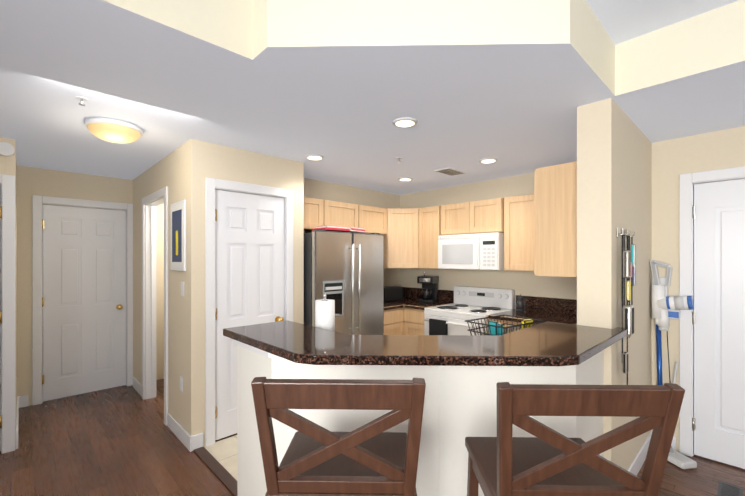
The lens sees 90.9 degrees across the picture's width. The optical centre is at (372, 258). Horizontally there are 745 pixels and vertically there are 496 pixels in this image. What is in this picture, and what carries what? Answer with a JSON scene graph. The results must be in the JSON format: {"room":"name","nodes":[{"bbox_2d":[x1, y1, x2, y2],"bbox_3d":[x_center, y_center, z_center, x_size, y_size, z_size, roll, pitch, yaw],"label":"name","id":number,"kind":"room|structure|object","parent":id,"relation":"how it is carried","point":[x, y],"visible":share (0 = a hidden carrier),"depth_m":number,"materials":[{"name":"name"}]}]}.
{"room":"kitchen","nodes":[
{"label":"kitchen","id":0,"kind":"room"},
{"bbox_2d":[0,137,4,174],"bbox_3d":[-3.434,0.130,2.256,1.662,2.680,0.120,0,0,-44],"label":"wall","id":1,"kind":"structure","parent":0,"point":[2,163],"depth_m":2.78,"materials":[{"name":"paint"}]},
{"bbox_2d":[0,174,14,453],"bbox_3d":[-3.143,0.416,2.492,1.026,2.108,0.182,0,0,-44],"label":"entry door","id":2,"kind":"structure","parent":1,"relation":"in","point":[7,313],"depth_m":2.79,"materials":[{"name":"white wood"}]},
{"bbox_2d":[0,142,14,155],"bbox_3d":[-2.779,-0.830,2.777,0.100,0.100,0.034,0,0,-44],"label":"smoke detector","id":3,"kind":"object","parent":1,"relation":"attached to","point":[7,149],"visible":0.89,"depth_m":2.77,"materials":[{"name":"white plastic"}]},
{"bbox_2d":[5,138,16,449],"bbox_3d":[-3.188,0.130,3.241,0.057,2.680,1.200,0,0,-44],"label":"wall","id":4,"kind":"structure","parent":0,"point":[10,165],"depth_m":2.83,"materials":[{"name":"paint"}]},
{"bbox_2d":[16,396,22,448],"bbox_3d":[-3.114,1.412,3.229,0.030,0.114,1.078,0,0,-44],"label":"baseboard","id":5,"kind":"structure","parent":4,"relation":"attached to","point":[20,398],"depth_m":3.22,"materials":[{"name":"white wood"}]},
{"bbox_2d":[17,165,163,405],"bbox_3d":[-2.611,0.130,4.544,2.580,2.680,0.120,0,0,-44],"label":"wall","id":6,"kind":"structure","parent":0,"point":[31,181],"depth_m":3.73,"materials":[{"name":"paint"}]},
{"bbox_2d":[32,195,132,405],"bbox_3d":[-3.116,0.416,4.002,0.876,2.108,0.162,0,0,-44],"label":"hall door","id":7,"kind":"structure","parent":6,"relation":"in","point":[82,296],"depth_m":3.96,"materials":[{"name":"white wood"}]},
{"bbox_2d":[133,139,204,445],"bbox_3d":[-2.057,0.130,3.578,0.100,2.680,2.040,0,0,-44],"label":"wall","id":8,"kind":"structure","parent":0,"point":[179,172],"depth_m":2.92,"materials":[{"name":"paint"}]},
{"bbox_2d":[133,377,141,396],"bbox_3d":[-2.596,1.412,4.055,0.013,0.114,0.445,0,0,-44],"label":"baseboard","id":9,"kind":"structure","parent":8,"relation":"attached to","point":[137,386],"depth_m":4.04,"materials":[{"name":"white wood"}]},
{"bbox_2d":[142,186,167,425],"bbox_3d":[-2.084,0.416,3.591,0.120,2.108,0.901,0,0,-44],"label":"door frame","id":10,"kind":"structure","parent":8,"relation":"in","point":[151,202],"depth_m":3.84,"materials":[{"name":"white wood"}]},
{"bbox_2d":[171,200,185,270],"bbox_3d":[-1.597,-0.185,3.008,0.020,0.560,0.360,0,0,-44],"label":"framed picture","id":11,"kind":"object","parent":8,"relation":"attached to","point":[178,236],"visible":1,"depth_m":2.96},
{"bbox_2d":[180,376,182,391],"bbox_3d":[-1.547,1.012,2.966,0.008,0.115,0.070,0,0,-44],"label":"outlet","id":12,"kind":"object","parent":8,"relation":"attached to","point":[181,384],"visible":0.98,"depth_m":2.95,"materials":[{"name":"white plastic"}]},
{"bbox_2d":[167,413,196,451],"bbox_3d":[-1.580,1.412,3.013,0.035,0.114,0.594,0,0,-44],"label":"baseboard","id":13,"kind":"structure","parent":8,"relation":"attached to","point":[185,438],"depth_m":2.92,"materials":[{"name":"white wood"}]},
{"bbox_2d":[181,282,183,296],"bbox_3d":[-1.527,0.242,2.943,0.010,0.115,0.070,0,0,-44],"label":"light switch","id":14,"kind":"object","parent":8,"relation":"attached to","point":[182,288],"visible":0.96,"depth_m":2.94,"materials":[{"name":"white plastic"}]},
{"bbox_2d":[203,435,236,479],"bbox_3d":[0.305,1.467,3.259,2.948,0.004,2.808,0,0,-44],"label":"floor","id":15,"kind":"structure","parent":0,"point":[223,452],"depth_m":2.77,"materials":[{"name":"beige tile"}]},
{"bbox_2d":[304,229,383,334],"bbox_3d":[-0.414,0.587,3.971,0.925,1.743,0.748,0,0,-44],"label":"refrigerator","id":16,"kind":"object","parent":15,"relation":"on","point":[344,271],"visible":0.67,"depth_m":3.68,"materials":[{"name":"silver metal"}]},
{"bbox_2d":[312,226,364,232],"bbox_3d":[-0.332,-0.309,3.865,0.567,0.045,0.255,0,0,-44],"label":"box","id":17,"kind":"object","parent":16,"relation":"on","point":[345,229],"visible":0.81,"depth_m":3.76,"materials":[{"name":"cardboard"}]},
{"bbox_2d":[384,287,453,334],"bbox_3d":[0.361,0.935,4.598,1.012,1.070,0.951,0,0,-44],"label":"base cabinet","id":18,"kind":"object","parent":15,"relation":"on","point":[405,316],"visible":0.29,"depth_m":4.37,"materials":[{"name":"brown wood"}]},
{"bbox_2d":[384,286,402,301],"bbox_3d":[0.253,0.453,4.765,0.300,0.192,0.180,0,0,-24],"label":"toaster","id":19,"kind":"object","parent":18,"relation":"on","point":[393,293],"visible":0.79,"depth_m":4.68,"materials":[{"name":"plastic"}]},
{"bbox_2d":[417,272,438,302],"bbox_3d":[0.708,0.356,4.678,0.210,0.387,0.265,0,0,26],"label":"coffee maker","id":20,"kind":"object","parent":18,"relation":"on","point":[429,289],"visible":1,"depth_m":4.60,"materials":[{"name":"black plastic"}]},
{"bbox_2d":[424,286,514,334],"bbox_3d":[1.055,0.896,4.070,0.722,1.123,0.758,0,0,-44],"label":"range","id":21,"kind":"object","parent":15,"relation":"on","point":[470,303],"visible":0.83,"depth_m":4.02,"materials":[{"name":"white metal"}]},
{"bbox_2d":[482,295,576,334],"bbox_3d":[0.827,0.935,2.730,2.925,1.070,1.338,0,0,-44],"label":"base cabinet","id":22,"kind":"object","parent":15,"relation":"on","point":[558,310],"visible":0.1,"depth_m":3.65,"materials":[{"name":"brown stone"}]},
{"bbox_2d":[465,315,544,334],"bbox_3d":[0.883,0.474,2.449,0.449,0.150,0.310,0,0,-36],"label":"wire dish rack","id":23,"kind":"object","parent":22,"relation":"on","point":[495,327],"visible":0.5,"depth_m":2.40,"materials":[{"name":"black metal"}]},
{"bbox_2d":[516,294,523,311],"bbox_3d":[1.555,0.461,3.857,0.078,0.176,0.080,0,0,-44],"label":"bottle","id":24,"kind":"object","parent":22,"relation":"on","point":[520,304],"visible":1,"depth_m":3.83,"materials":[{"name":"glass"}]},
{"bbox_2d":[205,142,303,323],"bbox_3d":[-1.021,0.130,3.227,0.910,2.680,0.100,0,0,-44],"label":"wall","id":25,"kind":"structure","parent":0,"point":[222,162],"depth_m":3.29,"materials":[{"name":"paint"}]},
{"bbox_2d":[205,177,292,445],"bbox_3d":[-1.043,0.416,3.164,0.786,2.108,0.162,0,0,-44],"label":"pantry door","id":26,"kind":"structure","parent":25,"relation":"in","point":[248,254],"depth_m":3.06,"materials":[{"name":"white wood"}]},
{"bbox_2d":[304,178,399,285],"bbox_3d":[-0.359,0.130,4.653,2.220,2.680,0.120,0,0,-44],"label":"wall","id":27,"kind":"structure","parent":0,"point":[317,189],"depth_m":4.72,"materials":[{"name":"paint"}]},
{"bbox_2d":[304,197,331,231],"bbox_3d":[-0.758,-0.475,3.950,0.462,0.330,0.336,0,0,-44],"label":"upper cabinet","id":28,"kind":"object","parent":27,"relation":"attached to","point":[321,212],"depth_m":3.89,"materials":[{"name":"brown wood"}]},
{"bbox_2d":[332,201,363,227],"bbox_3d":[-0.457,-0.475,4.239,0.628,0.330,0.336,0,0,-44],"label":"upper cabinet","id":29,"kind":"object","parent":27,"relation":"attached to","point":[343,214],"depth_m":4.19,"materials":[{"name":"brown wood"}]},
{"bbox_2d":[364,205,386,234],"bbox_3d":[-0.125,-0.475,4.557,0.548,0.330,0.336,0,0,-44],"label":"upper cabinet","id":30,"kind":"object","parent":27,"relation":"attached to","point":[375,218],"depth_m":4.48,"materials":[{"name":"brown wood"}]},
{"bbox_2d":[0,379,744,495],"bbox_3d":[0.177,1.500,1.481,6.200,0.060,8.800,0,0,-44],"label":"floor","id":31,"kind":"structure","parent":0,"point":[123,440],"depth_m":2.69,"materials":[{"name":"brown wood"}]},
{"bbox_2d":[193,447,236,495],"bbox_3d":[-1.037,1.464,2.511,0.075,0.010,0.908,0,0,-44],"label":"threshold strip","id":32,"kind":"object","parent":31,"relation":"on","point":[226,478],"visible":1,"depth_m":2.53,"materials":[{"name":"brown wood"}]},
{"bbox_2d":[251,377,425,495],"bbox_3d":[-0.090,0.901,1.240,0.480,1.138,0.477,0,0,1],"label":"bar stool","id":33,"kind":"object","parent":31,"relation":"on","point":[372,458],"visible":1,"depth_m":1.05,"materials":[{"name":"brown wood"}]},
{"bbox_2d":[465,382,684,495],"bbox_3d":[0.579,0.901,1.196,0.480,1.138,0.477,0,0,1],"label":"bar stool","id":34,"kind":"object","parent":31,"relation":"on","point":[546,461],"visible":1,"depth_m":1.00,"materials":[{"name":"brown wood"}]},
{"bbox_2d":[650,260,696,468],"bbox_3d":[2.211,0.739,2.706,0.286,1.461,0.284,0,0,-44],"label":"stick vacuum","id":35,"kind":"object","parent":31,"relation":"on","point":[665,307],"visible":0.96,"depth_m":2.76,"materials":[{"name":"grey plastic"}]},
{"bbox_2d":[717,481,742,495],"bbox_3d":[2.216,1.465,2.273,0.300,0.009,0.110,0,0,-44],"label":"floor vent","id":36,"kind":"object","parent":31,"relation":"in","point":[725,489],"visible":1,"depth_m":2.31,"materials":[{"name":"black plastic"}]},
{"bbox_2d":[0,0,744,194],"bbox_3d":[0.449,-1.065,1.811,6.650,0.289,8.500,0,0,-44],"label":"ceiling","id":37,"kind":"structure","parent":0,"point":[340,86],"depth_m":1.93,"materials":[{"name":"paint"}]},
{"bbox_2d":[76,96,87,105],"bbox_3d":[-1.663,-0.901,2.098,0.056,0.038,0.056,0,0,-44],"label":"sprinkler","id":38,"kind":"object","parent":37,"relation":"attached to","point":[81,99],"visible":1,"depth_m":2.09,"materials":[{"name":"silver metal"}]},
{"bbox_2d":[85,117,142,143],"bbox_3d":[-1.789,-0.867,2.546,0.330,0.104,0.330,0,0,-44],"label":"dome ceiling light","id":39,"kind":"object","parent":37,"relation":"attached to","point":[113,130],"visible":1,"depth_m":2.46,"materials":[{"name":"glass"}]},
{"bbox_2d":[305,154,323,160],"bbox_3d":[-0.521,-0.913,3.305,0.170,0.012,0.170,0,0,-44],"label":"recessed light","id":40,"kind":"object","parent":37,"relation":"attached to","point":[315,157],"visible":0.94,"depth_m":3.28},
{"bbox_2d":[392,117,417,127],"bbox_3d":[0.218,-0.913,2.463,0.170,0.012,0.170,0,0,-44],"label":"recessed light","id":41,"kind":"object","parent":37,"relation":"attached to","point":[404,122],"visible":0.98,"depth_m":2.44,"materials":[{"name":"white glass"}]},
{"bbox_2d":[398,177,412,180],"bbox_3d":[0.378,-0.913,4.210,0.170,0.012,0.170,0,0,-44],"label":"recessed light","id":42,"kind":"object","parent":37,"relation":"attached to","point":[405,179],"visible":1,"depth_m":4.19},
{"bbox_2d":[435,167,465,175],"bbox_3d":[0.820,-0.913,3.844,0.320,0.013,0.180,0,0,-44],"label":"air vent grille","id":43,"kind":"object","parent":37,"relation":"attached to","point":[450,171],"visible":1,"depth_m":3.81,"materials":[{"name":"grey metal"}]},
{"bbox_2d":[479,158,497,163],"bbox_3d":[1.079,-0.913,3.414,0.170,0.012,0.170,0,0,-44],"label":"recessed light","id":44,"kind":"object","parent":37,"relation":"attached to","point":[487,160],"visible":0.98,"depth_m":3.38,"materials":[{"name":"white glass"}]},
{"bbox_2d":[231,339,602,495],"bbox_3d":[0.269,0.955,1.985,2.166,1.030,0.435,0,0,0],"label":"half wall","id":45,"kind":"structure","parent":0,"point":[460,404],"depth_m":1.81,"materials":[{"name":"white paint"}]},
{"bbox_2d":[223,320,628,365],"bbox_3d":[0.308,0.418,2.102,1.690,0.040,1.605,0,0,-44],"label":"countertop","id":46,"kind":"structure","parent":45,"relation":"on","point":[547,343],"depth_m":1.69,"materials":[{"name":"black stone"}]},
{"bbox_2d":[315,294,334,330],"bbox_3d":[-0.292,0.381,2.251,0.150,0.336,0.150,0,0,-44],"label":"paper towel holder","id":47,"kind":"object","parent":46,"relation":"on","point":[324,313],"visible":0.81,"depth_m":2.20,"materials":[{"name":"white paper"}]},
{"bbox_2d":[400,173,576,308],"bbox_3d":[1.409,0.130,4.327,0.120,2.680,2.800,0,0,-44],"label":"wall","id":48,"kind":"structure","parent":0,"point":[526,283],"depth_m":4.30,"materials":[{"name":"paint"}]},
{"bbox_2d":[384,208,418,267],"bbox_3d":[0.388,-0.260,4.859,0.612,0.760,0.612,0,0,-44],"label":"upper cabinet","id":49,"kind":"object","parent":48,"relation":"attached to","point":[401,243],"visible":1,"depth_m":4.63,"materials":[{"name":"brown wood"}]},
{"bbox_2d":[419,194,533,270],"bbox_3d":[1.341,-0.260,4.064,0.337,0.760,1.856,0,0,-44],"label":"upper cabinet","id":50,"kind":"object","parent":48,"relation":"attached to","point":[511,218],"visible":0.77,"depth_m":3.93,"materials":[{"name":"brown wood"}]},
{"bbox_2d":[438,232,503,269],"bbox_3d":[1.167,-0.079,4.177,0.430,0.393,0.754,0,0,-44],"label":"microwave","id":51,"kind":"object","parent":50,"relation":"attached to","point":[481,251],"visible":0.96,"depth_m":3.98,"materials":[{"name":"white plastic"}]},
{"bbox_2d":[577,98,651,469],"bbox_3d":[1.893,0.130,2.726,1.640,2.680,0.180,0,0,-44],"label":"wall","id":52,"kind":"structure","parent":0,"point":[614,167],"depth_m":2.20,"materials":[{"name":"paint"}]},
{"bbox_2d":[534,161,576,276],"bbox_3d":[1.616,-0.260,2.822,0.975,0.760,0.337,0,0,-44],"label":"upper cabinet","id":53,"kind":"object","parent":52,"relation":"attached to","point":[555,220],"visible":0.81,"depth_m":2.50,"materials":[{"name":"brown wood"}]},
{"bbox_2d":[617,227,635,384],"bbox_3d":[1.560,0.310,2.228,0.290,1.000,0.075,0,0,-44],"label":"wall rack","id":54,"kind":"object","parent":52,"relation":"attached to","point":[628,269],"visible":0.94,"depth_m":2.15,"materials":[{"name":"silver metal"}]},
{"bbox_2d":[627,430,652,475],"bbox_3d":[1.803,1.412,2.486,1.179,0.114,0.039,0,0,-44],"label":"baseboard","id":55,"kind":"structure","parent":52,"relation":"attached to","point":[637,464],"depth_m":2.56,"materials":[{"name":"white wood"}]},
{"bbox_2d":[586,0,737,44],"bbox_3d":[0.429,-1.260,1.723,6.900,0.100,8.800,0,0,-44],"label":"ceiling","id":56,"kind":"structure","parent":0,"point":[621,21],"depth_m":1.81,"materials":[{"name":"white paint"}]},
{"bbox_2d":[652,126,744,451],"bbox_3d":[3.581,0.130,1.573,0.120,2.680,3.820,0,0,-44],"label":"wall","id":57,"kind":"structure","parent":0,"point":[673,160],"depth_m":2.81,"materials":[{"name":"paint"}]},
{"bbox_2d":[679,166,744,468],"bbox_3d":[2.689,0.416,2.458,0.182,2.108,0.966,0,0,-44],"label":"hall door","id":58,"kind":"structure","parent":57,"relation":"in","point":[712,284],"depth_m":2.66,"materials":[{"name":"white wood"}]}
]}

